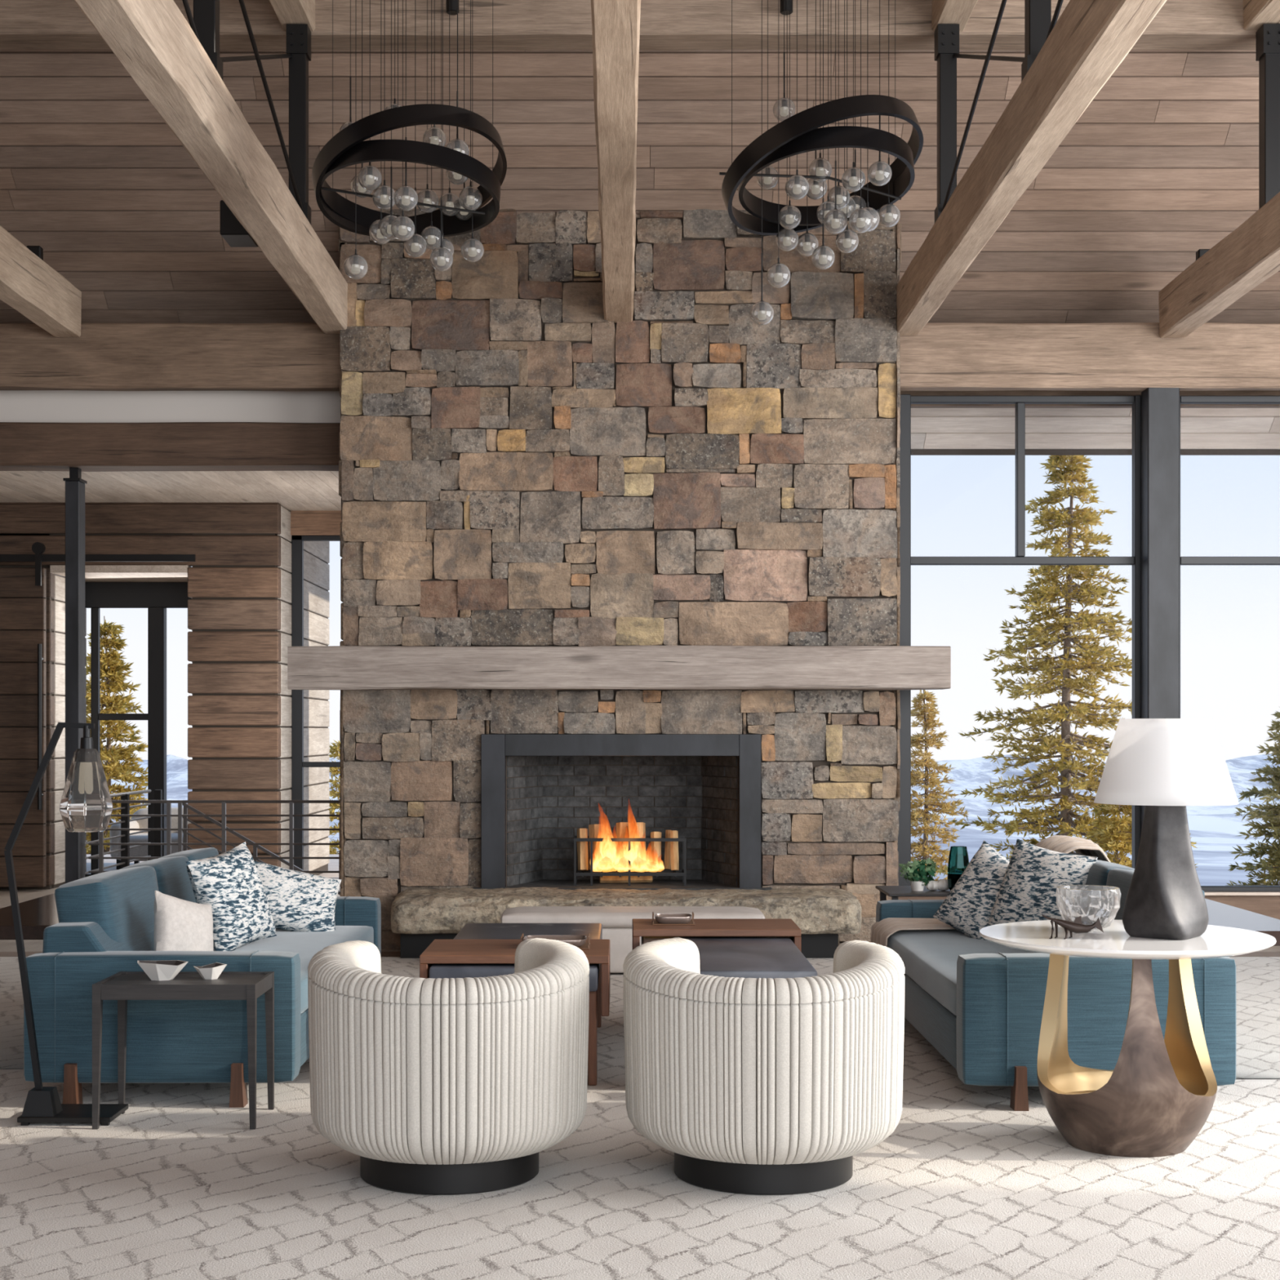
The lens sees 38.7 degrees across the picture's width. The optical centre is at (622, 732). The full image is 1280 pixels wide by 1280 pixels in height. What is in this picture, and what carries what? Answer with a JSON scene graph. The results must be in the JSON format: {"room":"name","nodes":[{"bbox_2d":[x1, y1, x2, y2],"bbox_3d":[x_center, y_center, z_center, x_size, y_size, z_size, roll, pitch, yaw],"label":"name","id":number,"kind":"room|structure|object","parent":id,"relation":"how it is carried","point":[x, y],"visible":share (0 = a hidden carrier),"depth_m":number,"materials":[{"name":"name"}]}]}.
{"room":"living room","nodes":[
{"label":"living room","id":0,"kind":"room"},
{"bbox_2d":[0,502,280,888],"bbox_3d":[-5.824,-0.286,14.472,6.353,2.997,0.956,0,0,0],"label":"wall","id":1,"kind":"structure","parent":0,"point":[233,580],"depth_m":14.00,"materials":[{"name":"wood"}]},
{"bbox_2d":[0,542,195,887],"bbox_3d":[-5.374,-0.130,13.859,4.252,2.620,0.152,0,0,0],"label":"door","id":2,"kind":"structure","parent":1,"relation":"in","point":[23,591],"depth_m":13.86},
{"bbox_2d":[84,582,191,877],"bbox_3d":[-3.862,-0.006,14.880,1.075,2.437,0.120,0,0,0],"label":"window","id":3,"kind":"structure","parent":1,"relation":"in","point":[157,597],"depth_m":14.86,"materials":[{"name":"black"}]},
{"bbox_2d":[290,510,342,535],"bbox_3d":[-1.923,-1.721,14.600,1.447,0.296,0.160,0,0,0],"label":"trim","id":4,"kind":"structure","parent":1,"relation":"attached to","point":[308,522],"depth_m":14.52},
{"bbox_2d":[0,877,340,908],"bbox_3d":[-5.300,1.381,13.900,7.400,0.338,2.600,0,0,0],"label":"floor","id":5,"kind":"structure","parent":0,"point":[24,895],"depth_m":13.61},
{"bbox_2d":[84,789,162,874],"bbox_3d":[-3.620,0.895,13.113,0.050,0.910,2.226,0,0,0],"label":"landing railing","id":6,"kind":"object","parent":5,"relation":"on","point":[125,807],"visible":0.51,"depth_m":13.26,"materials":[{"name":"grey metal"}]},
{"bbox_2d":[182,803,339,894],"bbox_3d":[-2.505,1.091,12.700,1.141,1.211,0.030,0,0,0],"label":"stair handrail","id":7,"kind":"object","parent":5,"relation":"on","point":[186,806],"visible":0.11,"depth_m":12.69,"materials":[{"name":"grey metal"}]},
{"bbox_2d":[0,390,341,422],"bbox_3d":[-5.350,-2.170,11.940,7.300,0.360,0.160,0,0,0],"label":"wall","id":8,"kind":"structure","parent":0,"point":[15,406],"depth_m":11.86,"materials":[{"name":"white paint"}]},
{"bbox_2d":[0,471,342,511],"bbox_3d":[-5.100,-1.857,14.300,7.800,0.185,4.600,0,0,0],"label":"ceiling","id":9,"kind":"structure","parent":0,"point":[295,491],"depth_m":13.16,"materials":[{"name":"brown"}]},
{"bbox_2d":[52,506,329,888],"bbox_3d":[-3.583,-0.255,15.287,1.873,3.010,2.325,0,0,0],"label":"wall","id":10,"kind":"structure","parent":0,"point":[316,553],"depth_m":15.17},
{"bbox_2d":[0,49,1279,455],"bbox_3d":[-0.500,-5.162,5.056,17.000,6.358,16.111,0,0,0],"label":"ceiling","id":11,"kind":"structure","parent":0,"point":[1161,166],"depth_m":11.10,"materials":[{"name":"brown"}]},
{"bbox_2d":[311,0,506,279],"bbox_3d":[-0.937,-3.940,8.000,1.000,4.001,0.844,0,0,0],"label":"chandelier","id":12,"kind":"object","parent":11,"relation":"hanging from","point":[464,214],"visible":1,"depth_m":7.85,"materials":[{"name":"brown metal"}]},
{"bbox_2d":[0,0,1257,50],"bbox_3d":[-0.250,-4.077,10.315,16.500,0.353,0.258,0,0,0],"label":"roof purlin","id":13,"kind":"structure","parent":11,"relation":"attached to","point":[24,24],"depth_m":10.19,"materials":[{"name":"wood"}]},
{"bbox_2d":[719,0,923,325],"bbox_3d":[0.879,-3.850,8.000,1.000,4.181,0.897,0,0,0],"label":"chandelier","id":14,"kind":"object","parent":11,"relation":"hanging from","point":[799,133],"visible":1,"depth_m":7.86,"materials":[{"name":"brown metal"}]},
{"bbox_2d":[911,408,1279,448],"bbox_3d":[0.000,-2.308,12.616,17.997,0.585,0.737,0,0,0],"label":"roof eave","id":15,"kind":"object","parent":11,"relation":"attached to","point":[931,428],"visible":0.14,"depth_m":12.82},
{"bbox_2d":[0,939,1279,956],"bbox_3d":[-0.500,1.456,4.800,17.000,0.188,15.600,0,0,0],"label":"floor","id":16,"kind":"structure","parent":0,"point":[6,945],"depth_m":11.35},
{"bbox_2d":[62,467,87,883],"bbox_3d":[-3.576,-0.185,11.900,0.108,3.090,0.160,0,0,0],"label":"steel post","id":17,"kind":"object","parent":16,"relation":"on","point":[74,485],"visible":0.73,"depth_m":11.83,"materials":[{"name":"black"}]},
{"bbox_2d":[0,422,340,471],"bbox_3d":[-5.350,-1.865,11.920,7.300,0.288,0.288,0,0,0],"label":"beam","id":18,"kind":"structure","parent":17,"relation":"on","point":[24,446],"depth_m":11.78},
{"bbox_2d":[88,800,340,886],"bbox_3d":[-2.664,0.898,11.950,1.677,0.903,0.024,0,0,0],"label":"stair railing","id":19,"kind":"object","parent":16,"relation":"on","point":[168,802],"visible":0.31,"depth_m":11.94,"materials":[{"name":"grey metal"}]},
{"bbox_2d":[287,208,951,958],"bbox_3d":[-0.022,-0.948,11.479,4.051,4.650,1.572,0,0,0],"label":"fireplace","id":20,"kind":"object","parent":16,"relation":"on","point":[593,568],"depth_m":11.39,"materials":[{"name":"brown"}]},
{"bbox_2d":[74,0,347,333],"bbox_3d":[-1.808,-2.665,7.010,0.181,0.308,9.020,0,0,0],"label":"ceiling beam","id":21,"kind":"structure","parent":20,"relation":"attached to","point":[153,41],"depth_m":7.93,"materials":[{"name":"wood"}]},
{"bbox_2d":[193,0,222,79],"bbox_3d":[-1.805,-3.362,7.894,0.118,1.115,0.130,0,0,0],"label":"steel post","id":22,"kind":"object","parent":21,"relation":"on","point":[206,12],"visible":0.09,"depth_m":7.85,"materials":[{"name":"black metal"}]},
{"bbox_2d":[269,0,315,31],"bbox_3d":[-1.810,-4.065,7.650,0.188,0.298,5.300,0,0,0],"label":"beam","id":23,"kind":"structure","parent":22,"relation":"on","point":[287,11],"depth_m":9.96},
{"bbox_2d":[219,200,258,247],"bbox_3d":[-2.025,-2.684,9.625,0.154,0.182,0.250,0,0,0],"label":"loudspeaker","id":24,"kind":"object","parent":21,"relation":"attached to","point":[231,229],"visible":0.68,"depth_m":9.50,"materials":[{"name":"black metal"}]},
{"bbox_2d":[286,23,311,224],"bbox_3d":[-1.800,-3.357,10.114,0.118,1.105,0.130,0,0,0],"label":"steel post","id":25,"kind":"object","parent":21,"relation":"on","point":[298,35],"visible":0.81,"depth_m":10.07,"materials":[{"name":"black metal"}]},
{"bbox_2d":[220,53,293,62],"bbox_3d":[-1.835,-3.330,9.000,0.022,0.861,2.208,0,0,0],"label":"rod","id":26,"kind":"object","parent":25,"relation":"attached to","point":[230,59],"visible":0.65,"depth_m":9.00,"materials":[{"name":"black metal"}]},
{"bbox_2d":[238,0,304,213],"bbox_3d":[-1.770,-3.220,8.985,0.022,0.721,2.177,0,0,0],"label":"rod","id":27,"kind":"object","parent":25,"relation":"attached to","point":[241,2],"visible":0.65,"depth_m":9.13,"materials":[{"name":"black metal"}]},
{"bbox_2d":[577,828,588,871],"bbox_3d":[-0.256,0.750,11.605,0.074,0.276,0.136,0,0,0],"label":"log","id":28,"kind":"object","parent":20,"relation":"on","point":[582,846],"visible":1,"depth_m":11.57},
{"bbox_2d":[591,0,640,323],"bbox_3d":[-0.026,-2.708,6.975,0.188,0.293,8.950,0,0,0],"label":"ceiling beam","id":29,"kind":"structure","parent":20,"relation":"attached to","point":[615,24],"depth_m":7.89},
{"bbox_2d":[599,875,652,882],"bbox_3d":[0.021,0.938,11.706,0.336,0.058,0.065,0,0,-5],"label":"log","id":30,"kind":"object","parent":20,"relation":"on","point":[605,878],"visible":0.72,"depth_m":11.68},
{"bbox_2d":[592,817,664,871],"bbox_3d":[0.028,0.654,11.539,0.475,0.462,0.161,0,0,0],"label":"fire","id":31,"kind":"object","parent":20,"relation":"in","point":[608,856],"visible":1,"depth_m":11.51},
{"bbox_2d":[670,830,679,871],"bbox_3d":[0.330,0.755,11.606,0.054,0.256,0.096,0,0,0],"label":"log","id":32,"kind":"object","parent":20,"relation":"on","point":[673,834],"visible":1,"depth_m":11.59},
{"bbox_2d":[896,0,1166,336],"bbox_3d":[1.792,-2.655,7.010,0.168,0.308,9.020,0,0,0],"label":"ceiling beam","id":33,"kind":"structure","parent":20,"relation":"attached to","point":[1089,41],"depth_m":7.90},
{"bbox_2d":[934,23,959,222],"bbox_3d":[1.800,-3.353,10.114,0.118,1.115,0.130,0,0,0],"label":"steel post","id":34,"kind":"object","parent":33,"relation":"on","point":[946,35],"visible":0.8,"depth_m":10.07,"materials":[{"name":"black metal"}]},
{"bbox_2d":[941,0,1006,212],"bbox_3d":[1.770,-3.220,8.985,0.022,0.721,2.177,0,0,0],"label":"rod","id":35,"kind":"object","parent":34,"relation":"attached to","point":[1003,2],"visible":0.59,"depth_m":9.12,"materials":[{"name":"black metal"}]},
{"bbox_2d":[952,53,1024,62],"bbox_3d":[1.835,-3.330,9.000,0.022,0.861,2.208,0,0,0],"label":"rod","id":36,"kind":"object","parent":34,"relation":"attached to","point":[1015,59],"visible":0.65,"depth_m":9.01,"materials":[{"name":"black metal"}]},
{"bbox_2d":[1021,0,1051,81],"bbox_3d":[1.800,-3.357,7.894,0.118,1.125,0.130,0,0,0],"label":"steel post","id":37,"kind":"object","parent":33,"relation":"on","point":[1037,13],"visible":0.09,"depth_m":7.85,"materials":[{"name":"black metal"}]},
{"bbox_2d":[931,0,977,31],"bbox_3d":[1.820,-4.065,7.650,0.188,0.298,5.300,0,0,0],"label":"beam","id":38,"kind":"structure","parent":37,"relation":"on","point":[944,11],"depth_m":9.96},
{"bbox_2d":[0,956,1279,1279],"bbox_3d":[0.400,1.356,6.225,10.000,0.012,9.450,0,0,0],"label":"rug","id":39,"kind":"object","parent":16,"relation":"on","point":[966,1184],"visible":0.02,"depth_m":5.26,"materials":[{"name":"carpet"}]},
{"bbox_2d":[0,893,58,1069],"bbox_3d":[-2.455,1.060,7.990,0.530,0.580,1.460,0,0,0],"label":"console table","id":40,"kind":"object","parent":39,"relation":"on","point":[37,914],"visible":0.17,"depth_m":7.55,"materials":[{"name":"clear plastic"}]},
{"bbox_2d":[4,722,128,1125],"bbox_3d":[-1.950,0.658,6.355,0.391,1.384,0.230,0,0,0],"label":"floor lamp","id":41,"kind":"object","parent":39,"relation":"on","point":[86,806],"visible":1,"depth_m":6.30,"materials":[{"name":"black metal"}]},
{"bbox_2d":[80,725,93,748],"bbox_3d":[-1.862,0.018,6.330,0.044,0.080,0.044,0,0,0],"label":"socket","id":42,"kind":"object","parent":41,"relation":"attached to","point":[86,741],"depth_m":6.32,"materials":[{"name":"black metal"}]},
{"bbox_2d":[92,971,274,1129],"bbox_3d":[-1.526,1.104,6.360,0.554,0.492,0.340,0,0,0],"label":"side table","id":43,"kind":"object","parent":39,"relation":"on","point":[122,986],"visible":0.96,"depth_m":6.19,"materials":[{"name":"brown wood"}]},
{"bbox_2d":[137,960,188,980],"bbox_3d":[-1.609,0.832,6.357,0.179,0.064,0.140,0,0,0],"label":"bowl","id":44,"kind":"object","parent":43,"relation":"on","point":[168,970],"visible":1,"depth_m":6.33,"materials":[{"name":"white ceramic"}]},
{"bbox_2d":[194,962,226,979],"bbox_3d":[-1.445,0.838,6.381,0.116,0.052,0.093,0,0,0],"label":"bowl","id":45,"kind":"object","parent":43,"relation":"on","point":[213,971],"visible":1,"depth_m":6.36,"materials":[{"name":"white ceramic"}]},
{"bbox_2d":[23,847,381,1107],"bbox_3d":[-1.677,0.950,7.775,0.992,0.799,2.450,0,0,0],"label":"sofa","id":46,"kind":"object","parent":39,"relation":"on","point":[105,926],"visible":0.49,"depth_m":6.58,"materials":[{"name":"blue fabric"}]},
{"bbox_2d":[54,866,159,942],"bbox_3d":[-2.019,0.753,7.230,0.254,0.404,0.815,0,0,0],"label":"cushion","id":47,"kind":"object","parent":46,"relation":"on","point":[120,903],"depth_m":6.96,"materials":[{"name":"blue fabric"}]},
{"bbox_2d":[120,856,195,902],"bbox_3d":[-2.019,0.753,7.925,0.255,0.405,0.605,0,0,0],"label":"cushion","id":48,"kind":"object","parent":46,"relation":"on","point":[172,877],"depth_m":7.85,"materials":[{"name":"blue fabric"}]},
{"bbox_2d":[153,890,213,951],"bbox_3d":[-1.711,0.785,7.100,0.159,0.349,0.371,0,0,27],"label":"throw pillow","id":49,"kind":"object","parent":46,"relation":"on","point":[180,925],"visible":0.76,"depth_m":7.03,"materials":[{"name":"grey fabric"}]},
{"bbox_2d":[158,847,218,902],"bbox_3d":[-2.019,0.753,8.512,0.253,0.406,0.601,0,0,0],"label":"cushion","id":50,"kind":"object","parent":46,"relation":"on","point":[202,853],"depth_m":8.42,"materials":[{"name":"blue fabric"}]},
{"bbox_2d":[186,841,276,951],"bbox_3d":[-1.655,0.710,7.720,0.209,0.470,0.462,0,0,28],"label":"throw pillow","id":51,"kind":"object","parent":46,"relation":"on","point":[230,882],"visible":0.91,"depth_m":7.62,"materials":[{"name":"fabric"}]},
{"bbox_2d":[213,925,373,1013],"bbox_3d":[-1.591,0.995,7.775,0.820,0.166,2.104,0,0,0],"label":"seat cushion","id":52,"kind":"object","parent":46,"relation":"on","point":[306,944],"depth_m":7.94,"materials":[{"name":"blue fabric"}]},
{"bbox_2d":[253,861,341,931],"bbox_3d":[-1.545,0.775,8.421,0.559,0.403,0.206,0,0,-28],"label":"throw pillow","id":53,"kind":"object","parent":46,"relation":"on","point":[298,901],"visible":0.7,"depth_m":8.37,"materials":[{"name":"fabric"}]},
{"bbox_2d":[307,937,589,1195],"bbox_3d":[-0.535,1.003,5.551,0.855,0.690,0.808,0,0,15],"label":"barrel chair","id":54,"kind":"object","parent":39,"relation":"on","point":[438,1086],"visible":1,"depth_m":5.23,"materials":[{"name":"beige fabric"}]},
{"bbox_2d":[429,923,602,1085],"bbox_3d":[-0.415,1.120,7.700,0.640,0.460,1.600,0,0,0],"label":"coffee table","id":55,"kind":"object","parent":39,"relation":"on","point":[469,931],"visible":0.34,"depth_m":7.00,"materials":[{"name":"brown wood"}]},
{"bbox_2d":[419,939,609,1016],"bbox_3d":[-0.412,0.964,7.190,0.720,0.232,0.540,0,0,0],"label":"table","id":56,"kind":"object","parent":55,"relation":"on","point":[439,951],"visible":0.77,"depth_m":6.99,"materials":[{"name":"brown wood"}]},
{"bbox_2d":[520,933,590,949],"bbox_3d":[-0.267,0.825,7.200,0.274,0.046,0.200,0,0,0],"label":"tray","id":57,"kind":"object","parent":56,"relation":"on","point":[579,941],"visible":0.53,"depth_m":7.27,"materials":[{"name":"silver metal"}]},
{"bbox_2d":[500,906,764,973],"bbox_3d":[0.055,1.171,10.310,1.481,0.343,0.453,0,0,0],"label":"ottoman","id":58,"kind":"object","parent":39,"relation":"on","point":[615,921],"visible":0.41,"depth_m":10.10,"materials":[{"name":"fabric"}]},
{"bbox_2d":[500,906,764,928],"bbox_3d":[0.055,1.046,10.310,1.481,0.095,0.452,0,0,0],"label":"seat cushion","id":59,"kind":"object","parent":58,"relation":"on","point":[610,917],"depth_m":10.12,"materials":[{"name":"fabric"}]},
{"bbox_2d":[640,936,817,979],"bbox_3d":[0.406,1.120,7.625,0.643,0.460,1.650,0,0,0],"label":"coffee table","id":60,"kind":"object","parent":39,"relation":"on","point":[744,957],"visible":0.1,"depth_m":7.23,"materials":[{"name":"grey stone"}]},
{"bbox_2d":[631,918,800,951],"bbox_3d":[0.406,0.964,8.060,0.725,0.232,0.440,0,0,0],"label":"table","id":61,"kind":"object","parent":60,"relation":"on","point":[641,926],"visible":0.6,"depth_m":7.86,"materials":[{"name":"brown wood"}]},
{"bbox_2d":[651,911,695,924],"bbox_3d":[0.223,0.825,8.080,0.189,0.046,0.170,0,0,0],"label":"tray","id":62,"kind":"object","parent":61,"relation":"on","point":[660,918],"visible":1,"depth_m":8.02,"materials":[{"name":"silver metal"}]},
{"bbox_2d":[622,937,905,1195],"bbox_3d":[0.430,1.003,5.552,0.856,0.690,0.809,0,0,0],"label":"barrel chair","id":63,"kind":"object","parent":39,"relation":"on","point":[753,1086],"visible":1,"depth_m":5.23,"materials":[{"name":"beige fabric"}]},
{"bbox_2d":[875,885,950,901],"bbox_3d":[1.552,1.075,9.260,0.470,0.549,0.480,0,0,0],"label":"end table","id":64,"kind":"object","parent":39,"relation":"on","point":[894,891],"visible":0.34,"depth_m":9.13,"materials":[{"name":"brown wood"}]},
{"bbox_2d":[899,857,938,891],"bbox_3d":[1.492,0.717,9.196,0.186,0.168,0.156,0,0,23],"label":"potted plant","id":65,"kind":"object","parent":64,"relation":"on","point":[915,877],"visible":1,"depth_m":9.17,"materials":[{"name":"green plant"}]},
{"bbox_2d":[947,845,968,890],"bbox_3d":[1.687,0.687,9.150,0.112,0.225,0.106,0,0,0],"label":"glass vase","id":66,"kind":"object","parent":64,"relation":"on","point":[958,860],"visible":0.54,"depth_m":9.11,"materials":[{"name":"teal"}]},
{"bbox_2d":[875,852,1235,1111],"bbox_3d":[1.709,0.950,7.660,0.992,0.800,2.340,0,0,0],"label":"sofa","id":67,"kind":"object","parent":39,"relation":"on","point":[980,1003],"visible":0.4,"depth_m":6.52,"materials":[{"name":"blue fabric"}]},
{"bbox_2d":[887,928,1036,1015],"bbox_3d":[1.623,0.995,7.660,0.820,0.165,1.994,0,0,0],"label":"seat cushion","id":68,"kind":"object","parent":67,"relation":"on","point":[929,957],"depth_m":7.62,"materials":[{"name":"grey fabric"}]},
{"bbox_2d":[933,840,1009,940],"bbox_3d":[1.646,0.750,8.141,0.234,0.516,0.555,0,0,-36],"label":"throw pillow","id":69,"kind":"object","parent":67,"relation":"on","point":[968,907],"visible":0.59,"depth_m":8.13,"materials":[{"name":"fabric"}]},
{"bbox_2d":[870,835,1110,946],"bbox_3d":[1.707,0.815,8.418,1.070,0.672,0.640,0,0,0],"label":"throw blanket","id":70,"kind":"object","parent":67,"relation":"on","point":[881,931],"visible":0.33,"depth_m":8.31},
{"bbox_2d":[987,838,1097,926],"bbox_3d":[1.800,0.705,7.860,0.221,0.469,0.485,0,0,-35],"label":"throw pillow","id":71,"kind":"object","parent":67,"relation":"on","point":[1033,875],"visible":0.63,"depth_m":7.81,"materials":[{"name":"fabric"}]},
{"bbox_2d":[1067,852,1103,861],"bbox_3d":[2.051,0.753,8.368,0.254,0.406,0.551,0,0,0],"label":"cushion","id":72,"kind":"object","parent":67,"relation":"on","point":[1073,853],"depth_m":8.29,"materials":[{"name":"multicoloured fabric"}]},
{"bbox_2d":[1085,859,1134,885],"bbox_3d":[2.050,0.753,7.785,0.255,0.405,0.645,0,0,0],"label":"cushion","id":73,"kind":"object","parent":67,"relation":"on","point":[1098,873],"depth_m":7.58,"materials":[{"name":"blue fabric"}]},
{"bbox_2d":[1106,868,1204,919],"bbox_3d":[2.051,0.753,7.119,0.254,0.405,0.717,0,0,0],"label":"cushion","id":74,"kind":"object","parent":67,"relation":"on","point":[1117,877],"depth_m":7.20,"materials":[{"name":"fabric"}]},
{"bbox_2d":[978,920,1276,1157],"bbox_3d":[1.650,1.007,5.990,0.940,0.686,0.940,0,0,-17],"label":"round table","id":75,"kind":"object","parent":39,"relation":"on","point":[1159,1094],"visible":0.97,"depth_m":5.78,"materials":[{"name":"brown metal"}]},
{"bbox_2d":[1041,914,1103,939],"bbox_3d":[1.448,0.626,5.859,0.201,0.078,0.040,0,0,0],"label":"bronze figurine","id":76,"kind":"object","parent":75,"relation":"on","point":[1077,926],"visible":1,"depth_m":5.85,"materials":[{"name":"black"}]},
{"bbox_2d":[1055,884,1120,931],"bbox_3d":[1.565,0.593,6.120,0.210,0.142,0.215,0,0,0],"label":"glass bowl","id":77,"kind":"object","parent":75,"relation":"on","point":[1091,902],"visible":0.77,"depth_m":6.04,"materials":[{"name":"clear glass"}]},
{"bbox_2d":[1093,717,1238,939],"bbox_3d":[1.766,0.308,5.930,0.452,0.710,0.452,0,0,0],"label":"table lamp","id":78,"kind":"object","parent":75,"relation":"on","point":[1165,766],"visible":1,"depth_m":5.83,"materials":[{"name":"grey metal"}]},
{"bbox_2d":[1204,898,1279,1079],"bbox_3d":[2.467,1.060,7.825,0.465,0.580,1.550,0,0,0],"label":"console table","id":79,"kind":"object","parent":39,"relation":"on","point":[1221,914],"visible":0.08,"depth_m":7.45,"materials":[{"name":"clear plastic"}]},
{"bbox_2d":[1141,387,1179,831],"bbox_3d":[3.434,-0.420,11.640,0.202,3.540,0.160,0,0,0],"label":"steel column","id":80,"kind":"structure","parent":16,"relation":"on","point":[1160,406],"depth_m":11.56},
{"bbox_2d":[899,322,1279,391],"bbox_3d":[3.500,-2.390,11.615,9.000,0.417,0.137,0,0,0],"label":"header beam","id":81,"kind":"structure","parent":80,"relation":"on","point":[1125,356],"depth_m":11.55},
{"bbox_2d":[900,390,1279,408],"bbox_3d":[4.880,-2.460,11.938,6.240,0.580,0.525,0,0,0],"label":"window frame","id":82,"kind":"structure","parent":81,"relation":"attached to","point":[1005,393],"depth_m":12.12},
{"bbox_2d":[1158,191,1279,337],"bbox_3d":[3.478,-2.645,7.010,0.183,0.308,9.020,0,0,0],"label":"ceiling beam","id":83,"kind":"structure","parent":81,"relation":"attached to","point":[1249,255],"depth_m":10.34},
{"bbox_2d":[1255,23,1279,208],"bbox_3d":[3.600,-3.342,10.114,0.124,1.135,0.136,0,0,0],"label":"steel post","id":84,"kind":"object","parent":83,"relation":"on","point":[1268,36],"visible":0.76,"depth_m":10.07,"materials":[{"name":"black metal"}]},
{"bbox_2d":[1243,0,1279,31],"bbox_3d":[3.560,-4.065,7.650,0.187,0.298,5.300,0,0,0],"label":"beam","id":85,"kind":"structure","parent":84,"relation":"on","point":[1256,13],"depth_m":10.02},
{"bbox_2d":[898,895,1279,919],"bbox_3d":[4.370,1.225,11.800,5.260,0.350,0.140,0,0,0],"label":"sill","id":86,"kind":"structure","parent":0,"point":[1267,905],"depth_m":11.73,"materials":[{"name":"brown wood"}]},
{"bbox_2d":[897,394,1141,885],"bbox_3d":[2.542,-0.570,11.750,1.684,3.200,0.120,0,0,0],"label":"window","id":87,"kind":"structure","parent":86,"relation":"attached to","point":[904,849],"depth_m":11.73,"materials":[{"name":"black"}]},
{"bbox_2d":[1179,395,1279,892],"bbox_3d":[5.073,-0.570,11.775,3.054,3.200,0.070,0,0,0],"label":"window","id":88,"kind":"structure","parent":86,"relation":"attached to","point":[1183,399],"depth_m":11.75,"materials":[{"name":"black"}]},
{"bbox_2d":[1204,892,1279,895],"bbox_3d":[4.370,1.040,11.770,5.260,0.020,0.160,0,0,0],"label":"trim","id":89,"kind":"structure","parent":86,"relation":"on","point":[1205,893],"depth_m":11.69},
{"bbox_3d":[-1.300,-0.250,13.750,0.200,3.200,2.900,0,0,0],"label":"wall","id":90,"kind":"structure","parent":0,"visible":0},
{"bbox_2d":[291,535,339,871],"bbox_3d":[-1.923,-0.161,14.595,1.447,2.822,0.070,0,0,0],"label":"window","id":91,"kind":"structure","parent":90,"relation":"in","point":[298,764],"depth_m":14.56,"materials":[{"name":"black"}]},
{"label":"outside","id":92,"kind":"structure","parent":0,"visible":0},
{"bbox_2d":[88,754,1279,885],"bbox_3d":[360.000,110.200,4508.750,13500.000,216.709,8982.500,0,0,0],"label":"mountains","id":93,"kind":"structure","parent":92,"point":[1215,829],"depth_m":2359.19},
{"bbox_2d":[84,616,147,854],"bbox_3d":[-6.773,0.761,24.059,1.933,4.578,1.952,0,0,30],"label":"spruce tree","id":94,"kind":"object","parent":93,"relation":"on","point":[113,682],"visible":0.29,"depth_m":23.90,"materials":[{"name":"green plant"}]},
{"bbox_2d":[328,739,340,854],"bbox_3d":[-5.317,2.176,34.086,1.606,4.353,1.615,0,0,35],"label":"spruce tree","id":95,"kind":"object","parent":93,"relation":"on","point":[335,748],"visible":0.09,"depth_m":33.89,"materials":[{"name":"green plant"}]},
{"bbox_2d":[911,689,968,885],"bbox_3d":[4.410,1.471,27.010,2.035,4.320,1.904,0,0,12],"label":"spruce tree","id":96,"kind":"object","parent":93,"relation":"on","point":[923,848],"visible":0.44,"depth_m":26.89,"materials":[{"name":"green plant"}]},
{"bbox_2d":[935,455,1197,875],"bbox_3d":[5.381,-0.068,21.997,3.211,7.063,3.579,0,0,21],"label":"spruce tree","id":97,"kind":"object","parent":93,"relation":"on","point":[1067,767],"visible":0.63,"depth_m":21.84,"materials":[{"name":"green plant"}]},
{"bbox_2d":[1081,804,1131,867],"bbox_3d":[5.292,2.049,19.500,1.792,3.064,2.039,0,0,-43],"label":"spruce tree","id":98,"kind":"object","parent":93,"relation":"on","point":[1113,835],"visible":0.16,"depth_m":19.39,"materials":[{"name":"green plant"}]},
{"bbox_2d":[1226,706,1279,885],"bbox_3d":[8.916,1.369,24.022,2.746,3.967,2.460,0,0,4],"label":"spruce tree","id":99,"kind":"object","parent":93,"relation":"on","point":[1271,813],"visible":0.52,"depth_m":24.09,"materials":[{"name":"green plant"}]},
{"bbox_3d":[-9.100,-3.150,6.800,0.200,9.000,19.600,0,0,0],"label":"wall","id":100,"kind":"structure","parent":0,"visible":0},
{"bbox_2d":[0,322,342,391],"bbox_3d":[-5.000,-2.390,11.615,8.000,0.418,0.138,0,0,0],"label":"header beam","id":101,"kind":"structure","parent":100,"relation":"attached to","point":[292,356],"depth_m":11.55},
{"bbox_2d":[0,225,81,337],"bbox_3d":[-3.513,-2.645,7.010,0.183,0.308,9.020,0,0,0],"label":"ceiling beam","id":102,"kind":"structure","parent":101,"relation":"attached to","point":[28,285],"depth_m":10.73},
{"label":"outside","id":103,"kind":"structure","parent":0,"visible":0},
{"bbox_2d":[86,854,338,877],"bbox_3d":[-4.400,1.275,16.817,6.200,0.050,3.635,0,0,0],"label":"deck","id":104,"kind":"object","parent":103,"point":[333,865],"depth_m":17.15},
{"bbox_2d":[110,807,190,869],"bbox_3d":[-4.250,0.981,16.905,0.841,0.539,0.832,0,0,0],"label":"outdoor chair","id":105,"kind":"object","parent":104,"relation":"on","point":[142,837],"visible":0.23,"depth_m":16.52,"materials":[{"name":"grey fabric"}]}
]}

